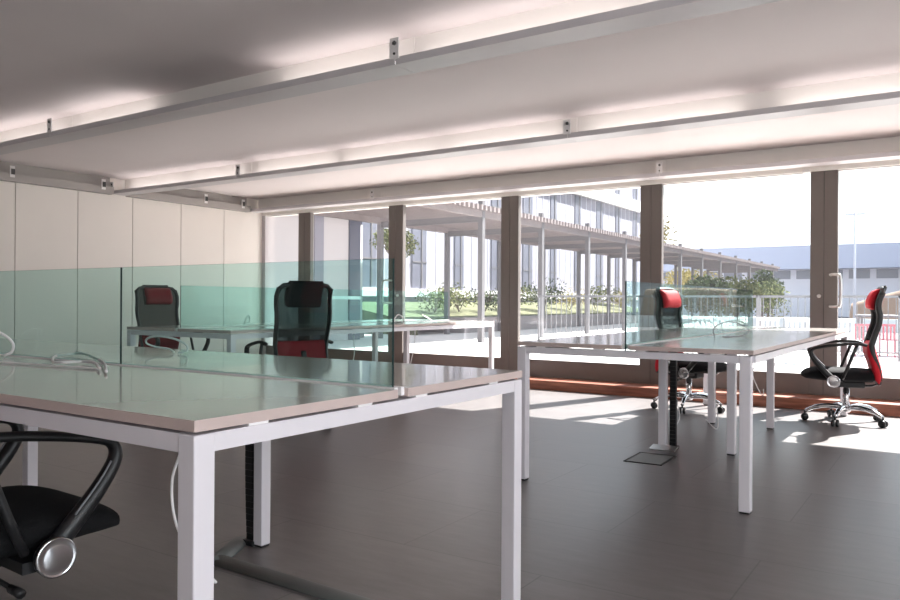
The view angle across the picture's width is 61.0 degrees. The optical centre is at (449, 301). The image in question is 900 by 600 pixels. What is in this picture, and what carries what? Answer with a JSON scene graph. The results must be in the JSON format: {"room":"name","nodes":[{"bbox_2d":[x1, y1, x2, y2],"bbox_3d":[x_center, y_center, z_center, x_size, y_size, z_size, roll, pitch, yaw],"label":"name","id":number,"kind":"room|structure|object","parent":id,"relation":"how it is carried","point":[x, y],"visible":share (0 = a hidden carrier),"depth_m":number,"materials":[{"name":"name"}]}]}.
{"room":"open-plan office","nodes":[
{"label":"open-plan office","id":0,"kind":"room"},
{"bbox_2d":[0,178,261,353],"bbox_3d":[-6.088,-0.285,6.288,0.202,2.405,12.160,0,0,34],"label":"wall","id":1,"kind":"structure","parent":0,"point":[43,229],"depth_m":9.17,"materials":[{"name":"grey"}]},
{"bbox_2d":[0,161,113,194],"bbox_3d":[-4.566,-1.376,8.301,0.097,0.205,1.950,0,0,34],"label":"beam","id":2,"kind":"structure","parent":1,"relation":"attached to","point":[9,172],"depth_m":8.54,"materials":[{"name":"grey metal"}]},
{"bbox_2d":[126,189,250,211],"bbox_3d":[-3.387,-1.369,10.081,0.097,0.205,1.900,0,0,34],"label":"beam","id":3,"kind":"structure","parent":1,"relation":"attached to","point":[181,196],"depth_m":10.18,"materials":[{"name":"grey"}]},
{"bbox_2d":[261,216,274,354],"bbox_3d":[-2.690,-0.151,11.222,0.120,2.178,0.180,0,0,34],"label":"trim","id":4,"kind":"structure","parent":1,"relation":"attached to","point":[268,223],"depth_m":11.16,"materials":[{"name":"white paint"}]},
{"bbox_2d":[516,376,899,416],"bbox_3d":[2.472,0.918,7.588,12.650,0.100,0.472,0,0,34],"label":"trim","id":5,"kind":"structure","parent":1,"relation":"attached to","point":[782,400],"depth_m":7.44,"materials":[{"name":"red wood"}]},
{"bbox_2d":[0,389,899,599],"bbox_3d":[-0.803,1.009,2.645,13.050,0.120,12.330,0,0,34],"label":"floor","id":6,"kind":"structure","parent":0,"point":[406,506],"depth_m":3.48,"materials":[{"name":"grey tile"}]},
{"bbox_2d":[0,420,122,598],"bbox_3d":[-1.199,0.399,1.895,0.639,1.095,0.612,0,0,36],"label":"office chair","id":7,"kind":"object","parent":6,"relation":"on","point":[39,525],"visible":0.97,"depth_m":1.83,"materials":[{"name":"black plastic"}]},
{"bbox_2d":[134,285,209,350],"bbox_3d":[-2.693,0.390,7.357,0.612,1.095,0.639,0,0,39],"label":"office chair","id":8,"kind":"object","parent":6,"relation":"on","point":[155,305],"visible":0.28,"depth_m":7.48,"materials":[{"name":"black fabric"}]},
{"bbox_2d":[243,443,254,546],"bbox_3d":[-0.770,0.619,2.990,0.064,0.660,0.060,0,0,34],"label":"duct","id":9,"kind":"object","parent":6,"relation":"on","point":[249,449],"visible":0.41,"depth_m":2.98,"materials":[{"name":"black plastic"}]},
{"bbox_2d":[0,338,521,599],"bbox_3d":[-1.616,0.572,2.849,3.600,0.743,1.220,0,0,34],"label":"desk","id":10,"kind":"object","parent":6,"relation":"on","point":[194,404],"visible":0.88,"depth_m":1.86,"materials":[{"name":"white glass"}]},
{"bbox_2d":[0,331,14,356],"bbox_3d":[-1.661,0.151,2.801,0.169,0.102,0.045,0,0,31],"label":"cable","id":11,"kind":"object","parent":10,"relation":"on","point":[1,333],"visible":1,"depth_m":2.77,"materials":[{"name":"white plastic"}]},
{"bbox_2d":[0,361,97,369],"bbox_3d":[-1.403,0.201,2.461,0.762,0.006,0.033,0,0,24],"label":"cable","id":12,"kind":"object","parent":10,"relation":"on","point":[0,361],"visible":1,"depth_m":2.39,"materials":[{"name":"white plastic"}]},
{"bbox_2d":[23,267,121,363],"bbox_3d":[-1.551,0.060,2.808,1.152,0.345,0.007,0,0,34],"label":"glass screen","id":13,"kind":"object","parent":10,"relation":"attached to","point":[115,267],"visible":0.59,"depth_m":2.49,"materials":[{"name":"teal"}]},
{"bbox_2d":[51,352,107,372],"bbox_3d":[-1.211,0.196,2.489,0.146,0.013,0.806,0,0,-31],"label":"cable","id":14,"kind":"object","parent":10,"relation":"on","point":[74,353],"visible":1,"depth_m":2.49,"materials":[{"name":"white plastic"}]},
{"bbox_2d":[145,335,188,353],"bbox_3d":[-1.125,0.170,3.024,0.231,0.070,0.047,0,0,34],"label":"cable","id":15,"kind":"object","parent":10,"relation":"on","point":[149,337],"visible":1,"depth_m":3.01,"materials":[{"name":"white plastic"}]},
{"bbox_2d":[170,457,216,583],"bbox_3d":[-0.543,0.416,1.617,0.151,0.333,0.006,0,0,34],"label":"hanging cable","id":16,"kind":"object","parent":10,"relation":"hanging from","point":[176,462],"visible":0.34,"depth_m":1.65,"materials":[{"name":"white plastic"}]},
{"bbox_2d":[145,258,393,386],"bbox_3d":[-0.603,0.065,2.180,1.112,0.345,0.007,0,0,34],"label":"glass screen","id":17,"kind":"object","parent":10,"relation":"attached to","point":[390,258],"visible":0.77,"depth_m":1.87,"materials":[{"name":"teal"}]},
{"bbox_2d":[244,281,333,357],"bbox_3d":[-1.210,0.399,5.824,0.639,1.095,0.612,0,0,-34],"label":"office chair","id":18,"kind":"object","parent":6,"relation":"on","point":[302,309],"visible":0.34,"depth_m":5.61,"materials":[{"name":"black fabric"}]},
{"bbox_2d":[214,536,372,599],"bbox_3d":[-0.366,0.940,2.458,1.483,0.022,0.254,0,0,42],"label":"cover","id":19,"kind":"object","parent":6,"relation":"on","point":[223,558],"visible":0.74,"depth_m":2.60,"materials":[{"name":"grey plastic"}]},
{"bbox_2d":[127,319,493,368],"bbox_3d":[-1.020,0.576,7.139,1.200,0.743,3.620,0,0,34],"label":"desk","id":20,"kind":"object","parent":6,"relation":"on","point":[214,331],"visible":0.52,"depth_m":6.47,"materials":[{"name":"grey laminate"}]},
{"bbox_2d":[180,286,388,327],"bbox_3d":[-1.009,0.063,7.151,0.007,0.345,3.570,0,0,34],"label":"glass screen","id":21,"kind":"object","parent":20,"relation":"attached to","point":[180,286],"visible":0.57,"depth_m":5.66,"materials":[{"name":"teal"}]},
{"bbox_2d":[624,444,678,465],"bbox_3d":[1.248,0.938,4.702,0.230,0.045,0.424,0,0,32],"label":"box","id":22,"kind":"object","parent":6,"relation":"on","point":[641,457],"visible":1,"depth_m":4.70,"materials":[{"name":"black metal"}]},
{"bbox_2d":[669,352,678,448],"bbox_3d":[1.458,0.632,4.993,0.064,0.660,0.060,0,0,34],"label":"duct","id":23,"kind":"object","parent":6,"relation":"on","point":[673,363],"visible":0.69,"depth_m":4.98,"materials":[{"name":"black plastic"}]},
{"bbox_2d":[517,325,848,514],"bbox_3d":[1.869,0.593,5.285,1.200,0.743,3.660,0,0,34],"label":"desk","id":24,"kind":"object","parent":6,"relation":"on","point":[760,344],"visible":0.89,"depth_m":4.09,"materials":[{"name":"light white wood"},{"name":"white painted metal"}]},
{"bbox_2d":[625,281,746,350],"bbox_3d":[1.639,0.079,4.933,0.007,0.345,2.805,0,0,34],"label":"glass screen","id":25,"kind":"object","parent":24,"relation":"attached to","point":[625,281],"visible":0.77,"depth_m":3.76,"materials":[{"name":"teal"}]},
{"bbox_2d":[682,320,716,329],"bbox_3d":[1.929,0.185,5.949,0.292,0.079,0.080,0,0,-11],"label":"cable","id":26,"kind":"object","parent":24,"relation":"on","point":[689,320],"visible":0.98,"depth_m":5.96,"materials":[{"name":"white plastic"}]},
{"bbox_2d":[705,362,718,429],"bbox_3d":[1.775,0.585,5.179,0.089,0.563,0.006,0,0,34],"label":"hanging cable","id":27,"kind":"object","parent":24,"relation":"hanging from","point":[713,362],"visible":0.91,"depth_m":5.17,"materials":[{"name":"white plastic"}]},
{"bbox_2d":[713,321,748,336],"bbox_3d":[1.760,0.177,4.806,0.466,0.096,0.058,0,0,-41],"label":"cable","id":28,"kind":"object","parent":24,"relation":"on","point":[728,321],"visible":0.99,"depth_m":4.81,"materials":[{"name":"grey plastic"}]},
{"bbox_2d":[720,320,744,329],"bbox_3d":[2.203,0.187,5.989,0.248,0.078,0.041,0,0,-24],"label":"cable","id":29,"kind":"object","parent":24,"relation":"on","point":[728,320],"visible":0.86,"depth_m":6.02,"materials":[{"name":"white plastic"}]},
{"bbox_2d":[753,363,763,395],"bbox_3d":[1.811,0.430,4.496,0.067,0.254,0.006,0,0,34],"label":"hanging cable","id":30,"kind":"object","parent":24,"relation":"hanging from","point":[755,363],"visible":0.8,"depth_m":4.50,"materials":[{"name":"white plastic"}]},
{"bbox_2d":[651,287,726,413],"bbox_3d":[2.148,0.419,6.798,0.639,1.095,0.612,0,0,-44],"label":"office chair","id":31,"kind":"object","parent":6,"relation":"on","point":[668,304],"visible":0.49,"depth_m":6.81,"materials":[{"name":"black plastic"}]},
{"bbox_2d":[801,285,887,427],"bbox_3d":[3.156,0.424,6.143,0.612,1.095,0.640,0,0,24],"label":"office chair","id":32,"kind":"object","parent":6,"relation":"on","point":[847,377],"visible":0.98,"depth_m":5.96,"materials":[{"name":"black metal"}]},
{"bbox_2d":[0,0,899,199],"bbox_3d":[-0.766,-1.556,2.678,13.050,0.200,12.410,0,0,34],"label":"ceiling","id":33,"kind":"structure","parent":0,"point":[59,59],"depth_m":4.97,"materials":[{"name":"paint"}]},
{"bbox_2d":[0,116,71,154],"bbox_3d":[-4.114,-1.377,6.701,2.566,0.197,0.180,0,0,34],"label":"ceiling light","id":34,"kind":"object","parent":33,"relation":"attached to","point":[36,135],"visible":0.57,"depth_m":6.27,"materials":[{"name":"white paint"}]},
{"bbox_2d":[0,132,71,154],"bbox_3d":[-4.115,-1.298,6.701,2.566,0.039,0.180,0,0,34],"label":"tray","id":35,"kind":"object","parent":34,"relation":"on","point":[43,139],"depth_m":6.19,"materials":[{"name":"grey paint"}]},
{"bbox_2d":[110,162,250,195],"bbox_3d":[-3.080,-1.371,8.597,2.236,0.197,0.196,0,0,34],"label":"ceiling light","id":36,"kind":"object","parent":33,"relation":"attached to","point":[220,175],"visible":0.93,"depth_m":8.57,"materials":[{"name":"white paint"}]},
{"bbox_2d":[114,175,248,195],"bbox_3d":[-3.068,-1.292,8.598,2.216,0.039,0.180,0,0,34],"label":"tray","id":37,"kind":"object","parent":36,"relation":"on","point":[227,179],"depth_m":8.49,"materials":[{"name":"grey paint"}]},
{"bbox_2d":[47,37,414,140],"bbox_3d":[-1.661,-1.363,5.066,3.391,0.197,0.196,0,0,34],"label":"ceiling light","id":38,"kind":"object","parent":33,"relation":"attached to","point":[370,64],"visible":0.94,"depth_m":4.84,"materials":[{"name":"white paint"}]},
{"bbox_2d":[251,187,380,212],"bbox_3d":[-1.876,-1.364,10.352,2.266,0.197,0.180,0,0,34],"label":"ceiling light","id":39,"kind":"object","parent":33,"relation":"attached to","point":[362,196],"visible":1,"depth_m":10.34,"materials":[{"name":"white paint"}]},
{"bbox_2d":[251,198,379,212],"bbox_3d":[-1.877,-1.285,10.352,2.266,0.039,0.180,0,0,34],"label":"tray","id":40,"kind":"object","parent":39,"relation":"on","point":[359,201],"depth_m":10.29,"materials":[{"name":"grey paint"}]},
{"bbox_2d":[236,117,576,180],"bbox_3d":[-0.613,-1.357,6.962,3.736,0.197,0.196,0,0,34],"label":"ceiling light","id":41,"kind":"object","parent":33,"relation":"attached to","point":[547,133],"visible":1,"depth_m":6.78,"materials":[{"name":"white paint"}]},
{"bbox_2d":[370,159,664,202],"bbox_3d":[0.585,-1.350,8.712,3.711,0.197,0.196,0,0,34],"label":"ceiling light","id":42,"kind":"object","parent":33,"relation":"attached to","point":[646,170],"visible":1,"depth_m":8.58,"materials":[{"name":"white paint"}]},
{"bbox_2d":[372,173,664,202],"bbox_3d":[0.604,-1.271,8.709,3.676,0.039,0.180,0,0,34],"label":"tray","id":43,"kind":"object","parent":42,"relation":"on","point":[644,176],"depth_m":8.53,"materials":[{"name":"grey paint"}]},
{"bbox_2d":[389,0,781,72],"bbox_3d":[1.140,-1.346,3.211,3.391,0.197,0.196,0,0,34],"label":"ceiling light","id":44,"kind":"object","parent":33,"relation":"attached to","point":[576,20],"visible":1,"depth_m":3.69,"materials":[{"name":"white paint"}]},
{"bbox_2d":[563,73,899,141],"bbox_3d":[2.333,-1.339,5.012,3.391,0.197,0.196,0,0,34],"label":"ceiling light","id":45,"kind":"object","parent":33,"relation":"attached to","point":[880,90],"visible":1,"depth_m":5.26,"materials":[{"name":"white paint"}]},
{"bbox_2d":[656,136,899,178],"bbox_3d":[3.511,-1.332,6.774,3.371,0.197,0.196,0,0,34],"label":"ceiling light","id":46,"kind":"object","parent":33,"relation":"attached to","point":[880,149],"visible":1,"depth_m":7.10,"materials":[{"name":"white paint"}]},
{"bbox_2d":[660,151,899,178],"bbox_3d":[3.530,-1.253,6.771,3.336,0.039,0.180,0,0,34],"label":"tray","id":47,"kind":"object","parent":46,"relation":"on","point":[893,155],"depth_m":7.02,"materials":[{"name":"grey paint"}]},
{"bbox_2d":[262,159,899,216],"bbox_3d":[2.499,-1.323,7.790,12.850,0.227,0.180,0,0,34],"label":"wall","id":48,"kind":"structure","parent":0,"point":[896,161],"depth_m":8.18,"materials":[{"name":"white paint"}]},
{"bbox_2d":[266,213,304,354],"bbox_3d":[-2.340,-0.209,10.945,0.764,2.098,0.065,0,0,34],"label":"door","id":49,"kind":"structure","parent":48,"relation":"in","point":[301,232],"depth_m":10.75,"materials":[{"name":"brown metal"}]},
{"bbox_2d":[304,205,398,362],"bbox_3d":[-1.354,-0.204,10.242,1.664,2.098,0.149,0,0,34],"label":"door","id":50,"kind":"structure","parent":48,"relation":"in","point":[346,354],"depth_m":10.05,"materials":[{"name":"brown metal"}]},
{"bbox_2d":[395,196,509,369],"bbox_3d":[0.015,-0.196,9.386,1.674,2.098,0.065,0,0,34],"label":"door","id":51,"kind":"structure","parent":48,"relation":"in","point":[502,362],"depth_m":9.29,"materials":[{"name":"brown metal"}]},
{"bbox_2d":[509,185,650,383],"bbox_3d":[1.412,-0.187,8.460,1.684,2.098,0.065,0,0,34],"label":"window frame","id":52,"kind":"structure","parent":48,"relation":"in","point":[613,372],"depth_m":8.39,"materials":[{"name":"brown metal"}]},
{"bbox_2d":[650,171,824,395],"bbox_3d":[2.793,-0.179,7.545,1.639,2.098,0.065,0,0,34],"label":"window frame","id":53,"kind":"structure","parent":48,"relation":"in","point":[785,382],"depth_m":7.20,"materials":[{"name":"brown metal"}]},
{"bbox_2d":[817,165,899,400],"bbox_3d":[4.113,-0.171,6.621,1.707,2.098,0.149,0,0,34],"label":"door","id":54,"kind":"structure","parent":48,"relation":"in","point":[889,389],"depth_m":7.03,"materials":[{"name":"brown metal"}]},
{"label":"outside","id":55,"kind":"structure","parent":0,"visible":0},
{"bbox_2d":[728,315,897,351],"bbox_3d":[40.635,1.328,61.361,180.000,0.230,112.800,0,0,34],"label":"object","id":56,"kind":"structure","parent":55,"point":[883,342],"depth_m":19.16,"materials":[{"name":"grey concrete"}]},
{"bbox_2d":[682,273,734,325],"bbox_3d":[9.393,0.003,27.917,1.898,2.037,2.267,0,0,21],"label":"tree","id":57,"kind":"object","parent":56,"relation":"on","point":[710,286],"visible":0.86,"depth_m":27.68,"materials":[{"name":"green plant"}]},
{"bbox_2d":[711,274,765,325],"bbox_3d":[11.470,-0.039,30.855,2.240,2.144,2.164,0,0,13],"label":"tree","id":58,"kind":"object","parent":56,"relation":"on","point":[738,287],"visible":0.6,"depth_m":30.36,"materials":[{"name":"green plant"}]},
{"bbox_2d":[752,269,784,316],"bbox_3d":[15.591,-0.269,37.532,1.564,2.643,1.384,0,0,4],"label":"tree","id":59,"kind":"object","parent":56,"relation":"on","point":[764,277],"visible":0.3,"depth_m":37.27,"materials":[{"name":"green plant"}]},
{"bbox_2d":[746,279,792,317],"bbox_3d":[13.966,0.011,34.055,2.175,2.074,2.790,0,0,10],"label":"tree","id":60,"kind":"object","parent":56,"relation":"on","point":[773,291],"visible":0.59,"depth_m":33.48,"materials":[{"name":"green plant"}]},
{"bbox_2d":[663,242,899,316],"bbox_3d":[35.889,-1.485,58.698,67.000,5.700,16.500,0,0,34],"label":"building","id":61,"kind":"structure","parent":56,"relation":"on","point":[877,264],"depth_m":55.65,"materials":[{"name":"grey"}]},
{"bbox_2d":[797,205,797,245],"bbox_3d":[26.402,-5.691,58.101,0.061,3.200,0.070,0,0,34],"label":"antenna","id":62,"kind":"object","parent":61,"relation":"on","point":[797,205],"visible":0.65,"depth_m":58.08,"materials":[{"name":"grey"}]},
{"bbox_2d":[748,317,897,331],"bbox_3d":[17.242,0.855,24.681,14.500,0.440,0.200,0,0,34],"label":"wall","id":63,"kind":"structure","parent":56,"relation":"on","point":[867,321],"depth_m":27.44,"materials":[{"name":"white"}]},
{"bbox_2d":[845,184,864,318],"bbox_3d":[18.808,-2.136,35.530,0.840,6.600,0.140,0,0,34],"label":"mast","id":64,"kind":"object","parent":56,"relation":"on","point":[854,213],"visible":0.78,"depth_m":35.49,"materials":[{"name":"grey metal"}]},
{"bbox_2d":[850,291,899,318],"bbox_3d":[28.764,0.248,35.643,18.000,1.950,1.200,0,0,34],"label":"bank","id":65,"kind":"object","parent":56,"relation":"on","point":[892,301],"visible":0.38,"depth_m":39.74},
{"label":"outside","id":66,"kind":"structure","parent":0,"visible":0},
{"bbox_2d":[328,315,899,377],"bbox_3d":[14.581,1.089,31.078,70.000,0.100,52.070,0,0,34],"label":"ground","id":67,"kind":"structure","parent":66,"point":[466,344],"depth_m":15.70,"materials":[{"name":"white concrete"}]},
{"bbox_2d":[274,215,360,340],"bbox_3d":[-4.185,-0.561,16.268,0.450,2.980,6.500,0,0,34],"label":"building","id":68,"kind":"structure","parent":67,"relation":"on","point":[339,240],"depth_m":18.07,"materials":[{"name":"grey"}]},
{"bbox_2d":[360,225,363,337],"bbox_3d":[-2.552,-0.512,19.684,0.520,2.900,0.480,0,0,34],"label":"pillar","id":69,"kind":"structure","parent":67,"relation":"on","point":[361,251],"depth_m":19.69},
{"bbox_2d":[369,228,419,257],"bbox_3d":[-1.521,-0.571,21.273,1.351,3.036,2.049,0,0,-12],"label":"tree","id":70,"kind":"object","parent":67,"relation":"on","point":[409,244],"visible":0.31,"depth_m":21.00,"materials":[{"name":"green plant"}]},
{"bbox_2d":[362,302,637,334],"bbox_3d":[3.959,0.517,31.380,3.550,0.920,22.300,0,0,34],"label":"planter bed","id":71,"kind":"object","parent":67,"relation":"on","point":[528,314],"visible":0.34,"depth_m":26.57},
{"bbox_2d":[415,286,458,311],"bbox_3d":[-0.337,-0.069,24.172,1.482,0.852,1.512,0,0,12],"label":"shrub","id":72,"kind":"object","parent":71,"relation":"on","point":[434,296],"visible":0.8,"depth_m":24.02,"materials":[{"name":"green plant"}]},
{"bbox_2d":[439,281,477,311],"bbox_3d":[0.165,-0.176,25.479,1.615,1.072,1.748,0,0,-25],"label":"shrub","id":73,"kind":"object","parent":71,"relation":"on","point":[458,288],"visible":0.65,"depth_m":25.33,"materials":[{"name":"green plant"}]},
{"bbox_2d":[468,288,496,311],"bbox_3d":[1.286,-0.060,26.648,1.394,0.854,1.627,0,0,-10],"label":"shrub","id":74,"kind":"object","parent":71,"relation":"on","point":[489,298],"visible":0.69,"depth_m":26.58,"materials":[{"name":"green plant"}]},
{"bbox_2d":[493,285,537,305],"bbox_3d":[2.410,-0.173,28.614,1.775,1.094,1.794,0,0,-11],"label":"shrub","id":75,"kind":"object","parent":71,"relation":"on","point":[525,288],"visible":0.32,"depth_m":28.35,"materials":[{"name":"green plant"}]},
{"bbox_2d":[521,277,566,308],"bbox_3d":[3.793,-0.300,30.547,2.026,1.362,1.675,0,0,-20],"label":"shrub","id":76,"kind":"object","parent":71,"relation":"on","point":[550,292],"visible":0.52,"depth_m":30.44,"materials":[{"name":"green plant"}]},
{"bbox_2d":[550,288,584,309],"bbox_3d":[5.143,-0.118,32.680,1.859,1.017,1.643,0,0,38],"label":"shrub","id":77,"kind":"object","parent":71,"relation":"on","point":[568,298],"visible":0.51,"depth_m":32.57,"materials":[{"name":"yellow plant"}]},
{"bbox_2d":[584,285,619,309],"bbox_3d":[6.858,-0.178,34.861,1.862,1.154,1.650,0,0,-41],"label":"shrub","id":78,"kind":"object","parent":71,"relation":"on","point":[596,292],"visible":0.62,"depth_m":34.70,"materials":[{"name":"green plant"}]},
{"bbox_2d":[611,291,636,307],"bbox_3d":[8.388,-0.052,37.752,1.319,0.922,1.935,0,0,-9],"label":"shrub","id":79,"kind":"object","parent":71,"relation":"on","point":[617,299],"visible":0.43,"depth_m":37.46,"materials":[{"name":"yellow plant"}]},
{"bbox_2d":[361,188,639,307],"bbox_3d":[-2.186,-3.860,36.307,12.220,9.600,38.100,0,0,34],"label":"office building","id":80,"kind":"structure","parent":67,"relation":"on","point":[617,211],"depth_m":34.65,"materials":[{"name":"white"}]},
{"bbox_2d":[314,200,779,342],"bbox_3d":[7.279,-0.654,30.361,3.300,3.300,42.060,0,0,34],"label":"pergola","id":81,"kind":"object","parent":67,"relation":"on","point":[479,220],"visible":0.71,"depth_m":22.06,"materials":[{"name":"white painted metal"}]},
{"bbox_2d":[538,295,757,339],"bbox_3d":[3.724,0.430,15.044,4.440,1.090,0.040,0,0,34],"label":"railing","id":82,"kind":"object","parent":67,"relation":"on","point":[539,296],"visible":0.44,"depth_m":15.33,"materials":[{"name":"grey metal"}]},
{"bbox_2d":[639,216,677,244],"bbox_3d":[11.325,-1.975,42.370,2.238,5.993,2.330,0,0,-17],"label":"tree","id":83,"kind":"object","parent":67,"relation":"on","point":[668,222],"visible":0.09,"depth_m":41.86,"materials":[{"name":"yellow plant"}]},
{"bbox_2d":[663,267,717,304],"bbox_3d":[16.511,-0.650,51.984,3.864,3.413,3.618,0,0,-16],"label":"tree","id":84,"kind":"object","parent":67,"relation":"on","point":[685,275],"visible":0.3,"depth_m":51.91,"materials":[{"name":"yellow plant"}]},
{"bbox_2d":[687,316,712,352],"bbox_3d":[4.380,0.622,13.409,0.357,0.714,0.374,0,0,5],"label":"garden chair","id":85,"kind":"object","parent":67,"relation":"on","point":[693,317],"visible":0.25,"depth_m":13.23,"materials":[{"name":"white"}]},
{"bbox_2d":[716,317,745,355],"bbox_3d":[4.715,0.624,12.828,0.357,0.714,0.374,0,0,45],"label":"garden chair","id":86,"kind":"object","parent":67,"relation":"on","point":[717,318],"visible":0.22,"depth_m":12.70,"materials":[{"name":"white plastic"}]},
{"bbox_2d":[756,317,779,360],"bbox_3d":[5.352,0.628,12.885,0.357,0.714,0.374,0,0,22],"label":"garden chair","id":87,"kind":"object","parent":67,"relation":"on","point":[772,319],"visible":0.32,"depth_m":12.71,"materials":[{"name":"white plastic"}]},
{"bbox_2d":[785,318,809,363],"bbox_3d":[5.590,0.629,12.248,0.357,0.714,0.374,0,0,34],"label":"garden chair","id":88,"kind":"object","parent":67,"relation":"on","point":[802,320],"visible":0.35,"depth_m":12.09,"materials":[{"name":"white"}]},
{"bbox_2d":[758,295,899,361],"bbox_3d":[7.409,0.452,12.603,4.400,1.090,0.040,0,0,34],"label":"railing","id":89,"kind":"object","parent":67,"relation":"on","point":[759,296],"visible":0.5,"depth_m":12.97,"materials":[{"name":"grey metal"}]},
{"bbox_2d":[838,319,854,363],"bbox_3d":[6.214,0.633,12.194,0.357,0.714,0.374,0,0,16],"label":"garden chair","id":90,"kind":"object","parent":67,"relation":"on","point":[847,321],"visible":0.23,"depth_m":11.99,"materials":[{"name":"white"}]},
{"bbox_2d":[854,324,869,355],"bbox_3d":[7.482,0.704,13.873,0.294,0.588,0.308,0,0,22],"label":"garden chair","id":91,"kind":"object","parent":67,"relation":"on","point":[859,325],"visible":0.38,"depth_m":13.75,"materials":[{"name":"red"}]},
{"bbox_2d":[855,314,897,353],"bbox_3d":[8.246,0.632,14.447,1.000,0.740,0.700,0,0,34],"label":"garden table","id":92,"kind":"object","parent":67,"relation":"on","point":[859,348],"visible":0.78,"depth_m":14.42,"materials":[{"name":"grey"}]},
{"bbox_2d":[879,324,897,356],"bbox_3d":[7.959,0.706,13.797,0.308,0.588,0.294,0,0,-34],"label":"garden chair","id":93,"kind":"object","parent":67,"relation":"on","point":[883,325],"visible":0.88,"depth_m":13.70,"materials":[{"name":"red"}]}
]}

